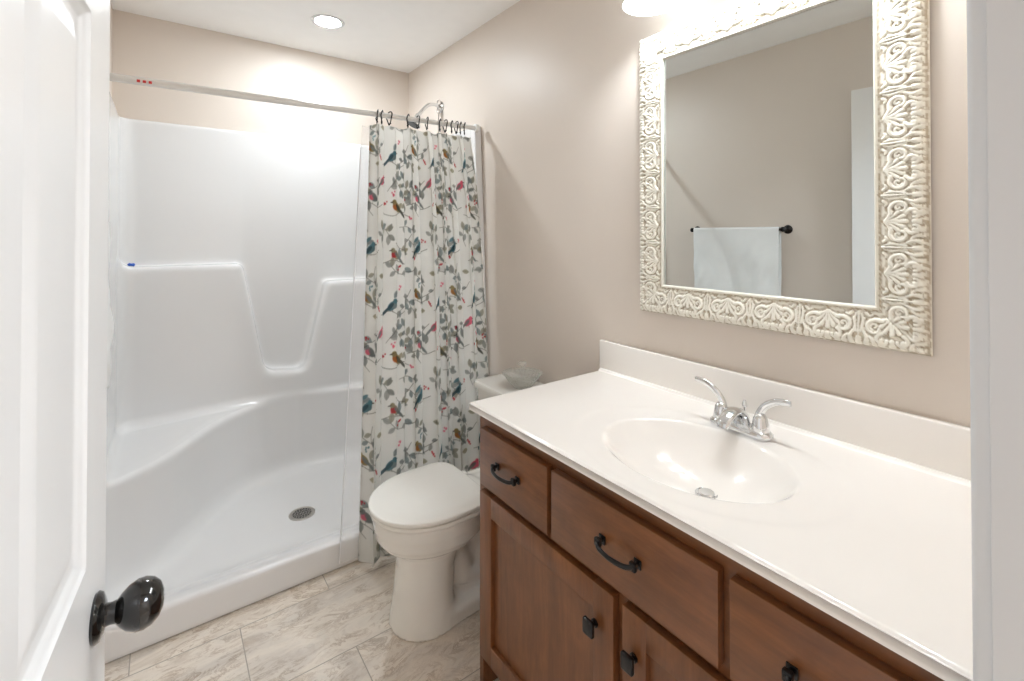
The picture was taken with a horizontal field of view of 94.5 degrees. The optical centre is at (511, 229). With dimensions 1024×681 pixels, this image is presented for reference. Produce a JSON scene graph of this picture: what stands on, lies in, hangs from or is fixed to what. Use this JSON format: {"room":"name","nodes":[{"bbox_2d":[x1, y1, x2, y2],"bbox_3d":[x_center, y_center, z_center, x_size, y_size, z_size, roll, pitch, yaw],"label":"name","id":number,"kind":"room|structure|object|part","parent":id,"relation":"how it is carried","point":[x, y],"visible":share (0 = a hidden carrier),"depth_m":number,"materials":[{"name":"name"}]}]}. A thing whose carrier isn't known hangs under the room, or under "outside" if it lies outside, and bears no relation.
{"room":"bathroom","nodes":[
{"label":"bathroom","id":0,"kind":"room"},
{"bbox_2d":[109,0,112,96],"bbox_3d":[-1.125,0.142,1.082,0.120,2.440,3.120,0,-1,-36],"label":"wall","id":1,"kind":"structure","parent":0,"point":[111,9],"depth_m":2.23,"materials":[{"name":"paint"}]},
{"bbox_3d":[-1.022,-0.016,1.109,0.073,0.050,0.610,0,-1,-36],"label":"towel bar","id":2,"kind":"object","parent":1,"relation":"attached to","visible":0},
{"bbox_2d":[107,221,113,387],"bbox_3d":[-1.001,0.200,1.121,0.058,0.459,0.526,0,-1,-36],"label":"towel","id":3,"kind":"object","parent":2,"relation":"hanging from","point":[110,328],"visible":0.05,"depth_m":1.28,"materials":[{"name":"white fabric"}]},
{"bbox_2d":[112,9,408,145],"bbox_3d":[-1.351,0.159,2.780,1.534,2.440,0.120,0,-1,-36],"label":"wall","id":4,"kind":"structure","parent":0,"point":[142,46],"depth_m":2.62,"materials":[{"name":"paint"}]},
{"bbox_2d":[105,555,499,680],"bbox_3d":[-0.146,1.407,0.562,3.050,0.100,5.100,0,-1,-36],"label":"floor","id":5,"kind":"structure","parent":0,"point":[333,625],"depth_m":1.55,"materials":[{"name":"tile"}]},
{"bbox_2d":[105,91,487,663],"bbox_3d":[-1.011,0.416,2.317,1.531,1.913,1.020,0,-1,-36],"label":"shower stall","id":6,"kind":"object","parent":5,"relation":"on","point":[227,392],"visible":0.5,"depth_m":2.38,"materials":[{"name":"white plastic"}]},
{"bbox_2d":[368,372,542,641],"bbox_3d":[-0.167,1.014,1.807,0.763,0.710,0.466,0,-1,-36],"label":"toilet","id":7,"kind":"object","parent":5,"relation":"on","point":[427,517],"visible":0.68,"depth_m":1.60,"materials":[{"name":"ceramic"}]},
{"bbox_3d":[-0.315,0.947,1.686,0.381,0.017,0.370,0,-1,-36],"label":"seat lid","id":8,"kind":"part","parent":7,"relation":"part of","materials":[{"name":"plastic"}]},
{"bbox_3d":[-0.310,0.966,1.689,0.380,0.014,0.366,0,-1,-36],"label":"seat","id":9,"kind":"part","parent":7,"relation":"part of","materials":[{"name":"plastic"}]},
{"bbox_3d":[-0.166,1.170,1.794,0.720,0.399,0.354,0,-1,-36],"label":"bowl","id":10,"kind":"part","parent":7,"relation":"part of","materials":[{"name":"ceramic"}]},
{"bbox_3d":[0.050,0.836,1.971,0.210,0.292,0.445,0,-1,-36],"label":"tank","id":11,"kind":"part","parent":7,"relation":"part of","materials":[{"name":"ceramic"}]},
{"bbox_3d":[0.048,0.675,1.969,0.228,0.028,0.466,0,-1,-36],"label":"tank lid","id":12,"kind":"part","parent":7,"relation":"part of","materials":[{"name":"ceramic"}]},
{"bbox_2d":[480,416,943,680],"bbox_3d":[0.429,0.951,1.138,0.610,0.823,1.091,0,-1,-36],"label":"vanity cabinet","id":13,"kind":"object","parent":5,"relation":"on","point":[579,581],"visible":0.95,"depth_m":0.98,"materials":[{"name":"brown wood"}]},
{"bbox_3d":[-0.026,0.661,1.274,0.036,0.019,0.110,0,-1,-36],"label":"handle","id":14,"kind":"part","parent":13,"relation":"part of","materials":[{"name":"black metal"}]},
{"bbox_3d":[0.003,0.664,1.280,0.020,0.164,0.303,0,-1,-36],"label":"drawer","id":15,"kind":"part","parent":13,"relation":"part of","materials":[{"name":"brown wood"}]},
{"bbox_3d":[0.065,1.005,1.192,0.020,0.480,0.513,0,-1,-36],"label":"door","id":16,"kind":"part","parent":13,"relation":"part of","materials":[{"name":"brown wood"}]},
{"bbox_3d":[0.169,0.850,1.015,0.026,0.033,0.029,0,-1,-36],"label":"knob","id":17,"kind":"part","parent":13,"relation":"part of","materials":[{"name":"black metal"}]},
{"bbox_3d":[0.207,0.658,0.958,0.036,0.019,0.110,0,-1,-36],"label":"handle","id":18,"kind":"part","parent":13,"relation":"part of","materials":[{"name":"black metal"}]},
{"bbox_3d":[0.232,0.849,0.930,0.026,0.033,0.029,0,-1,-36],"label":"knob","id":19,"kind":"part","parent":13,"relation":"part of","materials":[{"name":"black metal"}]},
{"bbox_3d":[0.228,0.661,0.975,0.020,0.164,0.426,0,-1,-36],"label":"drawer","id":20,"kind":"part","parent":13,"relation":"part of","materials":[{"name":"brown wood"}]},
{"bbox_3d":[0.385,1.001,0.759,0.020,0.480,0.515,0,-1,-36],"label":"door","id":21,"kind":"part","parent":13,"relation":"part of","materials":[{"name":"brown wood"}]},
{"bbox_2d":[469,340,972,680],"bbox_3d":[0.440,0.518,1.148,0.585,0.223,1.126,0,-1,-36],"label":"countertop","id":22,"kind":"structure","parent":13,"relation":"on","point":[860,511],"depth_m":0.99,"materials":[{"name":"stone"}]},
{"bbox_2d":[695,376,791,441],"bbox_3d":[0.564,0.463,1.204,0.122,0.111,0.250,0,-1,-36],"label":"faucet","id":23,"kind":"object","parent":22,"relation":"on","point":[735,419],"visible":1,"depth_m":1.18,"materials":[{"name":"silver metal"}]},
{"bbox_3d":[0.544,0.458,1.285,0.043,0.099,0.096,0,-1,-36],"label":"lever handle","id":24,"kind":"part","parent":23,"relation":"part of","materials":[{"name":"silver metal"}]},
{"bbox_3d":[0.561,0.482,1.201,0.116,0.060,0.048,0,-1,-36],"label":"spout","id":25,"kind":"part","parent":23,"relation":"part of","materials":[{"name":"silver metal"}]},
{"bbox_3d":[0.608,0.478,1.236,0.014,0.065,0.013,0,-1,-36],"label":"lift rod","id":26,"kind":"part","parent":23,"relation":"part of","materials":[{"name":"silver metal"}]},
{"bbox_3d":[0.636,0.456,1.161,0.043,0.099,0.096,0,-1,-36],"label":"lever handle","id":27,"kind":"part","parent":23,"relation":"part of","materials":[{"name":"silver metal"}]},
{"bbox_3d":[0.431,0.655,0.655,0.036,0.019,0.110,0,-1,-36],"label":"handle","id":28,"kind":"part","parent":13,"relation":"part of","materials":[{"name":"black metal"}]},
{"bbox_3d":[0.453,0.658,0.671,0.020,0.164,0.288,0,-1,-36],"label":"drawer","id":29,"kind":"part","parent":13,"relation":"part of","materials":[{"name":"brown wood"}]},
{"bbox_2d":[111,0,519,72],"bbox_3d":[-0.146,-1.133,0.587,3.050,0.100,5.100,0,-1,-36],"label":"ceiling","id":30,"kind":"structure","parent":0,"point":[398,35],"depth_m":2.41,"materials":[{"name":"paint"}]},
{"bbox_2d":[311,14,343,28],"bbox_3d":[-0.943,-1.062,2.422,0.162,0.004,0.162,0,-1,-36],"label":"recessed light","id":31,"kind":"object","parent":30,"relation":"in","point":[322,20],"visible":1,"depth_m":2.41,"materials":[{"name":"white paint"}]},
{"bbox_2d":[409,0,970,427],"bbox_3d":[0.205,0.152,2.066,0.120,2.440,3.120,0,-1,-36],"label":"wall","id":32,"kind":"structure","parent":0,"point":[551,87],"depth_m":1.81,"materials":[{"name":"paint"}]},
{"bbox_2d":[110,73,479,132],"bbox_3d":[-0.762,-0.510,1.985,1.459,0.062,0.042,0,-1,-36],"label":"curtain rod","id":33,"kind":"object","parent":32,"relation":"attached to","point":[114,77],"visible":0.88,"depth_m":1.82,"materials":[{"name":"white brushed metal"}]},
{"bbox_2d":[386,111,392,124],"bbox_3d":[-0.554,-0.502,2.138,0.046,0.066,0.012,0,-1,41],"label":"curtain hook","id":34,"kind":"object","parent":33,"relation":"hanging from","point":[389,111],"visible":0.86,"depth_m":2.13,"materials":[{"name":"metal"}]},
{"bbox_2d":[358,123,488,566],"bbox_3d":[-0.385,0.441,2.142,0.634,1.820,0.203,0,-1,-36],"label":"shower curtain","id":35,"kind":"object","parent":33,"relation":"hanging from","point":[425,332],"visible":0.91,"depth_m":2.14,"materials":[{"name":"fabric"}]},
{"bbox_2d":[408,102,443,128],"bbox_3d":[-0.500,-0.667,2.740,0.232,0.182,0.080,1,-1,-42],"label":"shower","id":36,"kind":"object","parent":32,"relation":"attached to","point":[412,124],"visible":0.77,"depth_m":2.72,"materials":[{"name":"silver metal"}]},
{"bbox_3d":[-0.487,-0.692,2.758,0.021,0.110,0.171,-1,-1,44],"label":"shower arm","id":37,"kind":"part","parent":36,"relation":"part of","materials":[{"name":"silver metal"}]},
{"bbox_2d":[437,100,440,132],"bbox_3d":[-0.436,-0.572,2.808,0.007,0.401,0.046,0,-1,-36],"label":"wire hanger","id":38,"kind":"object","parent":36,"relation":"hanging from","point":[437,100],"visible":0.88,"depth_m":2.81,"materials":[{"name":"metal"}]},
{"bbox_2d":[622,0,680,15],"bbox_3d":[0.593,-0.781,1.260,0.224,0.180,0.666,0,-1,-36],"label":"vanity light","id":39,"kind":"object","parent":32,"relation":"attached to","point":[632,7],"visible":1,"depth_m":1.50,"materials":[{"name":"white glass"}]},
{"bbox_2d":[600,340,970,479],"bbox_3d":[0.668,0.464,1.316,0.020,0.112,1.126,0,-1,-36],"label":"backsplash","id":40,"kind":"structure","parent":32,"relation":"attached to","point":[939,445],"depth_m":1.17,"materials":[{"name":"stone"}]},
{"bbox_2d":[639,0,932,356],"bbox_3d":[0.664,-0.190,1.317,0.033,0.931,0.763,0,-1,-36],"label":"wall mirror","id":41,"kind":"object","parent":32,"relation":"attached to","point":[785,145],"visible":1,"depth_m":1.23,"materials":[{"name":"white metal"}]},
{"bbox_2d":[664,0,874,305],"bbox_3d":[0.670,-0.190,1.321,0.006,0.743,0.575,0,-1,-36],"label":"mirror glass","id":42,"kind":"object","parent":41,"relation":"attached to","point":[769,121],"depth_m":1.26,"materials":[{"name":"silver mirror"}]},
{"bbox_3d":[0.432,0.135,0.368,1.534,2.440,0.120,0,-1,-36],"label":"wall","id":43,"kind":"structure","parent":0,"visible":0},
{"bbox_2d":[0,0,164,680],"bbox_3d":[-0.353,0.323,0.334,0.179,2.040,0.779,0,-1,-37],"label":"door","id":44,"kind":"structure","parent":43,"relation":"in","point":[56,611],"depth_m":0.46,"materials":[{"name":"white paint"}]},
{"bbox_3d":[-0.494,0.494,0.622,0.062,0.060,0.060,0,-1,-31],"label":"knob","id":45,"kind":"part","parent":44,"relation":"part of","materials":[{"name":"black metal"}]},
{"bbox_2d":[967,0,1023,680],"bbox_3d":[0.209,0.294,0.212,0.896,2.120,0.137,0,-1,-36],"label":"door frame","id":46,"kind":"structure","parent":43,"relation":"attached to","point":[1004,18],"depth_m":0.48,"materials":[{"name":"white paint"}]},
{"bbox_3d":[-0.238,-0.506,2.372,0.013,0.066,0.046,0,-1,-4],"label":"curtain hook","id":47,"kind":"object","parent":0,"visible":0},
{"bbox_2d":[339,148,360,563],"bbox_3d":[-0.463,0.440,2.157,0.674,1.805,0.150,0,-1,-36],"label":"liner","id":48,"kind":"object","parent":47,"relation":"hanging from","point":[360,148],"visible":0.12,"depth_m":1.99,"materials":[{"name":"white plastic"}]}
]}

